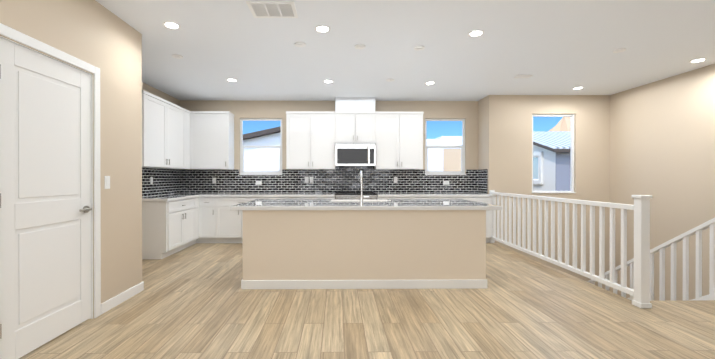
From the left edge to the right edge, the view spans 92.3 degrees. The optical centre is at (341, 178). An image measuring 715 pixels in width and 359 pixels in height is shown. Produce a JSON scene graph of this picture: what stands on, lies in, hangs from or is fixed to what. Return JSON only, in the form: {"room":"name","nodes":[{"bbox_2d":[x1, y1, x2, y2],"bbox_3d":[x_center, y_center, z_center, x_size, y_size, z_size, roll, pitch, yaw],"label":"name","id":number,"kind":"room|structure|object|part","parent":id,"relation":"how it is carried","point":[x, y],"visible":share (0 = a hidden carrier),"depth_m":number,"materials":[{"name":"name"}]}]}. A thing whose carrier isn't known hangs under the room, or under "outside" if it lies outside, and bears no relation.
{"room":"kitchen","nodes":[
{"label":"kitchen","id":0,"kind":"room"},
{"bbox_2d":[0,0,141,317],"bbox_3d":[-2.132,-0.159,0.418,0.120,2.700,6.400,0,0,-1],"label":"wall","id":1,"kind":"structure","parent":0,"point":[107,42],"depth_m":3.13,"materials":[{"name":"beige paint"}]},
{"bbox_2d":[0,37,90,358],"bbox_3d":[-2.116,0.151,2.488,0.059,2.044,0.805,0,0,-1],"label":"door","id":2,"kind":"structure","parent":1,"relation":"in","point":[25,200],"depth_m":2.41,"materials":[{"name":"white wood"}]},
{"bbox_3d":[-2.087,0.142,2.093,0.010,1.680,0.016,0,0,-1],"label":"door hinges","id":3,"kind":"part","parent":2,"relation":"part of","materials":[{"name":"silver metal"}]},
{"bbox_3d":[-2.107,0.151,2.492,0.006,2.044,0.797,0,0,-1],"label":"door frame stiles","id":4,"kind":"part","parent":2,"relation":"part of","materials":[{"name":"white wood"}]},
{"bbox_3d":[-2.108,0.128,2.492,0.005,1.655,0.507,0,0,-1],"label":"door panel fields","id":5,"kind":"part","parent":2,"relation":"part of","materials":[{"name":"white wood"}]},
{"bbox_2d":[0,23,100,318],"bbox_3d":[-2.144,0.119,2.491,0.135,2.132,0.949,0,0,-1],"label":"door frame","id":6,"kind":"structure","parent":1,"relation":"attached to","point":[17,36],"depth_m":2.90,"materials":[{"name":"white wood"}]},
{"bbox_2d":[104,176,109,188],"bbox_3d":[-2.095,0.036,3.069,0.006,0.115,0.070,0,0,-1],"label":"switch plate","id":7,"kind":"object","parent":1,"relation":"attached to","point":[105,178],"visible":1,"depth_m":3.06,"materials":[{"name":"white plastic"}]},
{"bbox_2d":[101,281,143,314],"bbox_3d":[-2.126,1.145,0.428,0.133,0.092,6.413,0,0,-1],"label":"baseboard","id":8,"kind":"structure","parent":1,"relation":"attached to","point":[113,302],"depth_m":3.25,"materials":[{"name":"white wood"}]},
{"bbox_2d":[142,82,179,169],"bbox_3d":[-3.209,-0.173,5.228,0.120,2.700,3.240,0,0,-1],"label":"wall","id":9,"kind":"structure","parent":0,"point":[157,92],"depth_m":5.99,"materials":[{"name":"beige"}]},
{"bbox_2d":[142,90,169,169],"bbox_3d":[-2.973,-0.700,5.204,0.346,1.065,0.730,0,0,-1],"label":"upper cabinet","id":10,"kind":"object","parent":9,"relation":"attached to","point":[155,110],"depth_m":5.18,"materials":[{"name":"white wood"}]},
{"bbox_2d":[170,102,185,169],"bbox_3d":[-2.978,-0.702,5.814,0.346,1.065,0.732,0,0,-1],"label":"upper cabinet","id":11,"kind":"object","parent":9,"relation":"attached to","point":[177,114],"depth_m":5.89,"materials":[{"name":"white wood"}]},
{"bbox_2d":[186,110,193,168],"bbox_3d":[-2.961,-0.703,6.259,0.389,1.065,0.281,0,0,-1],"label":"upper cabinet","id":12,"kind":"object","parent":9,"relation":"attached to","point":[189,114],"depth_m":6.36,"materials":[{"name":"white wood"}]},
{"bbox_2d":[180,100,477,173],"bbox_3d":[-0.174,-0.177,6.817,5.980,2.700,0.120,0,0,-1],"label":"wall","id":13,"kind":"structure","parent":0,"point":[467,111],"depth_m":6.75,"materials":[{"name":"beige paint"}]},
{"bbox_2d":[194,111,233,169],"bbox_3d":[-2.466,-0.704,6.557,0.726,1.065,0.346,0,0,-1],"label":"upper cabinet","id":14,"kind":"object","parent":13,"relation":"attached to","point":[213,130],"depth_m":6.39,"materials":[{"name":"white wood"}]},
{"bbox_2d":[239,118,281,174],"bbox_3d":[-1.584,-0.627,6.779,0.834,1.114,0.097,0,0,-1],"label":"kitchen window","id":15,"kind":"structure","parent":13,"relation":"in","point":[243,172],"depth_m":6.78,"materials":[{"name":"white plastic"}]},
{"bbox_3d":[-1.583,-0.078,6.755,0.834,0.015,0.046,0,0,-1],"label":"sill","id":16,"kind":"part","parent":15,"relation":"part of","materials":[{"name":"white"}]},
{"bbox_2d":[286,111,313,169],"bbox_3d":[-0.774,-0.704,6.573,0.514,1.065,0.346,0,0,-1],"label":"upper cabinet","id":17,"kind":"object","parent":13,"relation":"attached to","point":[299,124],"depth_m":6.41,"materials":[{"name":"white wood"}]},
{"bbox_2d":[314,110,337,169],"bbox_3d":[-0.350,-0.704,6.577,0.576,1.065,0.346,0,0,-1],"label":"upper cabinet","id":18,"kind":"object","parent":13,"relation":"attached to","point":[325,122],"depth_m":6.41,"materials":[{"name":"white wood"}]},
{"bbox_2d":[338,110,357,142],"bbox_3d":[0.099,-0.947,6.581,0.439,0.580,0.346,0,0,-1],"label":"upper cabinet","id":19,"kind":"object","parent":13,"relation":"attached to","point":[347,119],"depth_m":6.41,"materials":[{"name":"white wood"}]},
{"bbox_2d":[335,143,375,166],"bbox_3d":[0.259,-0.442,6.526,0.752,0.421,0.429,0,0,-1],"label":"microwave","id":20,"kind":"object","parent":19,"relation":"attached to","point":[355,154],"visible":0.98,"depth_m":6.36,"materials":[{"name":"silver metal"}]},
{"bbox_3d":[0.564,-0.411,6.361,0.085,0.281,0.004,0,0,-1],"label":"control glass","id":21,"kind":"part","parent":20,"relation":"part of","materials":[{"name":"black glass"}]},
{"bbox_2d":[335,98,374,109],"bbox_3d":[0.258,-1.387,6.601,0.752,0.275,0.306,0,0,-1],"label":"cover","id":22,"kind":"object","parent":13,"relation":"attached to","point":[340,103],"depth_m":6.45,"materials":[{"name":"white wood"}]},
{"bbox_2d":[358,110,377,142],"bbox_3d":[0.418,-0.947,6.584,0.439,0.580,0.346,0,0,-1],"label":"upper cabinet","id":23,"kind":"object","parent":13,"relation":"attached to","point":[367,119],"depth_m":6.42,"materials":[{"name":"white wood"}]},
{"bbox_2d":[370,111,401,169],"bbox_3d":[0.861,-0.704,6.589,0.566,1.065,0.346,0,0,-1],"label":"upper cabinet","id":24,"kind":"object","parent":13,"relation":"attached to","point":[389,144],"depth_m":6.42,"materials":[{"name":"white wood"}]},
{"bbox_2d":[402,112,423,169],"bbox_3d":[1.275,-0.704,6.593,0.505,1.065,0.346,0,0,-1],"label":"upper cabinet","id":25,"kind":"object","parent":13,"relation":"attached to","point":[412,122],"depth_m":6.43,"materials":[{"name":"white wood"}]},
{"bbox_2d":[425,119,465,174],"bbox_3d":[2.051,-0.627,6.814,0.804,1.114,0.097,0,0,-1],"label":"kitchen window","id":26,"kind":"structure","parent":13,"relation":"in","point":[461,172],"depth_m":6.82,"materials":[{"name":"white plastic"}]},
{"bbox_3d":[2.051,-0.078,6.790,0.804,0.015,0.046,0,0,-1],"label":"sill","id":27,"kind":"part","parent":26,"relation":"part of","materials":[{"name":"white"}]},
{"bbox_2d":[19,242,714,358],"bbox_3d":[0.907,1.337,2.012,8.370,0.300,9.760,0,0,-1],"label":"floor","id":28,"kind":"structure","parent":0,"point":[195,301],"depth_m":2.84,"materials":[{"name":"brown wood"}]},
{"bbox_2d":[142,198,193,258],"bbox_3d":[-2.840,0.756,5.475,0.616,0.841,0.982,0,0,-1],"label":"base cabinet","id":29,"kind":"object","parent":28,"relation":"on","point":[182,209],"depth_m":5.02,"materials":[{"name":"white wood"}]},
{"bbox_2d":[142,194,197,201],"bbox_3d":[-2.835,0.313,5.533,0.627,0.044,1.139,0,0,-1],"label":"countertop","id":30,"kind":"structure","parent":29,"relation":"on","point":[149,197],"depth_m":5.50,"materials":[{"name":"grey stone"}]},
{"bbox_2d":[194,198,201,243],"bbox_3d":[-2.824,0.755,6.019,0.659,0.841,0.231,0,0,-1],"label":"base cabinet","id":31,"kind":"object","parent":28,"relation":"on","point":[197,201],"depth_m":6.11,"materials":[{"name":"white wood"}]},
{"bbox_2d":[202,198,217,242],"bbox_3d":[-2.368,0.753,6.427,0.376,0.841,0.616,0,0,-1],"label":"base cabinet","id":32,"kind":"object","parent":28,"relation":"on","point":[209,206],"depth_m":6.12,"materials":[{"name":"white wood"}]},
{"bbox_2d":[218,198,269,242],"bbox_3d":[-1.790,0.753,6.433,1.020,0.841,0.616,0,0,-1],"label":"base cabinet","id":33,"kind":"object","parent":28,"relation":"on","point":[230,222],"depth_m":6.13,"materials":[{"name":"white wood"}]},
{"bbox_2d":[198,194,333,197],"bbox_3d":[-1.640,0.310,6.427,3.034,0.044,0.627,0,0,-1],"label":"countertop","id":34,"kind":"structure","parent":33,"relation":"on","point":[199,195],"depth_m":6.13,"materials":[{"name":"grey stone"}]},
{"bbox_2d":[270,198,333,198],"bbox_3d":[-0.762,0.753,6.443,1.277,0.841,0.616,0,0,-1],"label":"base cabinet","id":35,"kind":"object","parent":28,"relation":"on","point":[270,198],"depth_m":6.14,"materials":[{"name":"white"}]},
{"bbox_2d":[335,191,376,198],"bbox_3d":[0.260,0.711,6.416,0.752,0.922,0.656,0,0,-1],"label":"range","id":36,"kind":"object","parent":28,"relation":"on","point":[350,195],"visible":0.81,"depth_m":6.14,"materials":[{"name":"silver metal"}]},
{"bbox_2d":[335,193,376,194],"bbox_3d":[0.260,0.286,6.438,0.752,0.012,0.610,0,0,-1],"label":"cooktop","id":37,"kind":"object","parent":36,"relation":"in","point":[335,193],"depth_m":6.14,"materials":[{"name":"black metal"}]},
{"bbox_2d":[241,210,486,288],"bbox_3d":[0.243,0.760,4.225,2.636,0.841,1.118,0,0,-1],"label":"kitchen island","id":38,"kind":"object","parent":28,"relation":"on","point":[361,243],"depth_m":3.68,"materials":[{"name":"beige paint"}]},
{"bbox_2d":[254,198,469,201],"bbox_3d":[0.258,0.315,4.598,2.900,0.044,0.510,0,0,-1],"label":"island countertop","id":39,"kind":"structure","parent":38,"relation":"on","point":[361,199],"depth_m":4.55,"materials":[{"name":"grey stone"}]},
{"bbox_2d":[360,170,368,201],"bbox_3d":[0.285,0.095,4.364,0.119,0.397,0.210,0,0,-1],"label":"faucet","id":40,"kind":"object","parent":39,"relation":"on","point":[361,175],"depth_m":4.28,"materials":[{"name":"silver metal"}]},
{"bbox_3d":[0.243,1.133,4.226,2.636,0.094,1.118,0,0,-1],"label":"baseboard","id":41,"kind":"part","parent":38,"relation":"part of","materials":[{"name":"white wood"}]},
{"bbox_2d":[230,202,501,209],"bbox_3d":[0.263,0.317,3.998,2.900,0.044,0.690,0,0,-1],"label":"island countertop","id":42,"kind":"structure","parent":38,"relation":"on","point":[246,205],"depth_m":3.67,"materials":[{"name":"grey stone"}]},
{"bbox_2d":[377,194,429,198],"bbox_3d":[1.121,0.753,6.461,0.957,0.841,0.616,0,0,-1],"label":"base cabinet","id":43,"kind":"object","parent":28,"relation":"on","point":[377,194],"depth_m":6.15,"materials":[{"name":"white wood"}]},
{"bbox_2d":[430,198,491,242],"bbox_3d":[2.088,0.753,6.470,1.217,0.841,0.616,0,0,-1],"label":"base cabinet","id":44,"kind":"object","parent":28,"relation":"on","point":[484,200],"depth_m":6.17,"materials":[{"name":"white wood"}]},
{"bbox_2d":[378,194,491,197],"bbox_3d":[1.670,0.310,6.459,2.054,0.044,0.627,0,0,-1],"label":"countertop","id":45,"kind":"structure","parent":44,"relation":"on","point":[379,195],"depth_m":6.15,"materials":[{"name":"grey stone"}]},
{"bbox_2d":[95,0,714,100],"bbox_3d":[0.907,-1.578,2.003,8.370,0.170,9.760,0,0,-1],"label":"ceiling","id":46,"kind":"structure","parent":0,"point":[558,47],"depth_m":3.98,"materials":[{"name":"white paint"}]},
{"bbox_2d":[162,21,180,28],"bbox_3d":[-1.681,-1.514,3.399,0.164,0.006,0.164,0,0,-1],"label":"recessed light","id":47,"kind":"object","parent":46,"relation":"in","point":[171,25],"visible":1,"depth_m":3.39,"materials":[{"name":"white"}]},
{"bbox_2d":[246,1,297,17],"bbox_3d":[-0.613,-1.510,3.074,0.410,0.012,0.290,0,0,-1],"label":"ceiling vent","id":48,"kind":"object","parent":46,"relation":"in","point":[272,9],"visible":1,"depth_m":3.06,"materials":[{"name":"white metal"}]},
{"bbox_2d":[315,25,330,32],"bbox_3d":[-0.192,-1.514,3.483,0.164,0.006,0.164,0,0,-1],"label":"recessed light","id":49,"kind":"object","parent":46,"relation":"in","point":[322,28],"visible":1,"depth_m":3.47,"materials":[{"name":"white"}]},
{"bbox_2d":[468,30,484,36],"bbox_3d":[1.407,-1.514,3.588,0.164,0.006,0.164,0,0,-1],"label":"recessed light","id":50,"kind":"object","parent":46,"relation":"in","point":[475,33],"visible":1,"depth_m":3.58,"materials":[{"name":"white"}]},
{"bbox_2d":[514,75,532,77],"bbox_3d":[2.703,-1.514,5.101,0.220,0.016,0.120,0,0,-1],"label":"smoke detector","id":51,"kind":"object","parent":46,"relation":"attached to","point":[522,76],"visible":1,"depth_m":5.08,"materials":[{"name":"white plastic"}]},
{"bbox_2d":[689,58,706,62],"bbox_3d":[4.589,-1.517,4.419,0.164,0.006,0.164,0,0,-1],"label":"recessed light","id":52,"kind":"object","parent":46,"relation":"in","point":[698,60],"visible":1,"depth_m":4.41,"materials":[{"name":"white"}]},
{"bbox_2d":[478,97,485,193],"bbox_3d":[2.758,-0.177,6.596,0.120,2.700,0.380,0,0,-1],"label":"wall","id":53,"kind":"structure","parent":0,"point":[481,133],"depth_m":6.57,"materials":[{"name":"beige paint"}]},
{"bbox_2d":[486,95,609,288],"bbox_3d":[3.876,1.354,6.361,2.350,5.760,0.120,0,0,-1],"label":"wall","id":54,"kind":"structure","parent":0,"point":[509,142],"depth_m":6.30,"materials":[{"name":"beige paint"}]},
{"bbox_2d":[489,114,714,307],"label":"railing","id":55,"kind":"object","parent":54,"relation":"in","point":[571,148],"depth_m":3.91,"materials":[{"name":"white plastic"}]},
{"bbox_3d":[3.896,0.264,6.309,0.804,0.015,0.046,0,0,-1],"label":"sill","id":56,"kind":"part","parent":55,"relation":"part of","materials":[{"name":"white"}]},
{"bbox_3d":[3.824,2.305,4.715,2.240,4.308,3.171,0,0,-1],"label":"stair railing","id":57,"kind":"part","parent":55,"relation":"part of","materials":[{"name":"white wood"}]},
{"bbox_2d":[610,64,714,300],"bbox_3d":[5.035,1.368,1.742,0.120,5.760,9.140,0,0,-1],"label":"wall","id":58,"kind":"structure","parent":0,"point":[662,142],"depth_m":5.19,"materials":[{"name":"beige paint"}]},
{"label":"outside","id":59,"kind":"structure","parent":0,"visible":0},
{"bbox_2d":[243,117,570,190],"bbox_3d":[163.099,-39.575,247.975,213.547,95.925,653.631,0,0,37],"label":"neighbourhood","id":60,"kind":"structure","parent":59,"point":[551,159],"depth_m":14.39,"materials":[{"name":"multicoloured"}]},
{"bbox_3d":[10.975,-0.575,19.654,0.009,1.220,1.320,0,0,-1],"label":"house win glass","id":61,"kind":"part","parent":60,"relation":"part of","materials":[{"name":"blue"}]},
{"bbox_3d":[-2.084,0.254,2.826,0.046,0.060,0.060,0,0,-1],"label":"rose","id":62,"kind":"object","parent":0,"visible":0},
{"bbox_2d":[79,208,91,211],"bbox_3d":[-2.066,0.255,2.775,0.014,0.020,0.127,0,0,-1],"label":"lever","id":63,"kind":"object","parent":62,"relation":"attached to","point":[86,209],"visible":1,"depth_m":2.77,"materials":[{"name":"grey metal"}]}
]}

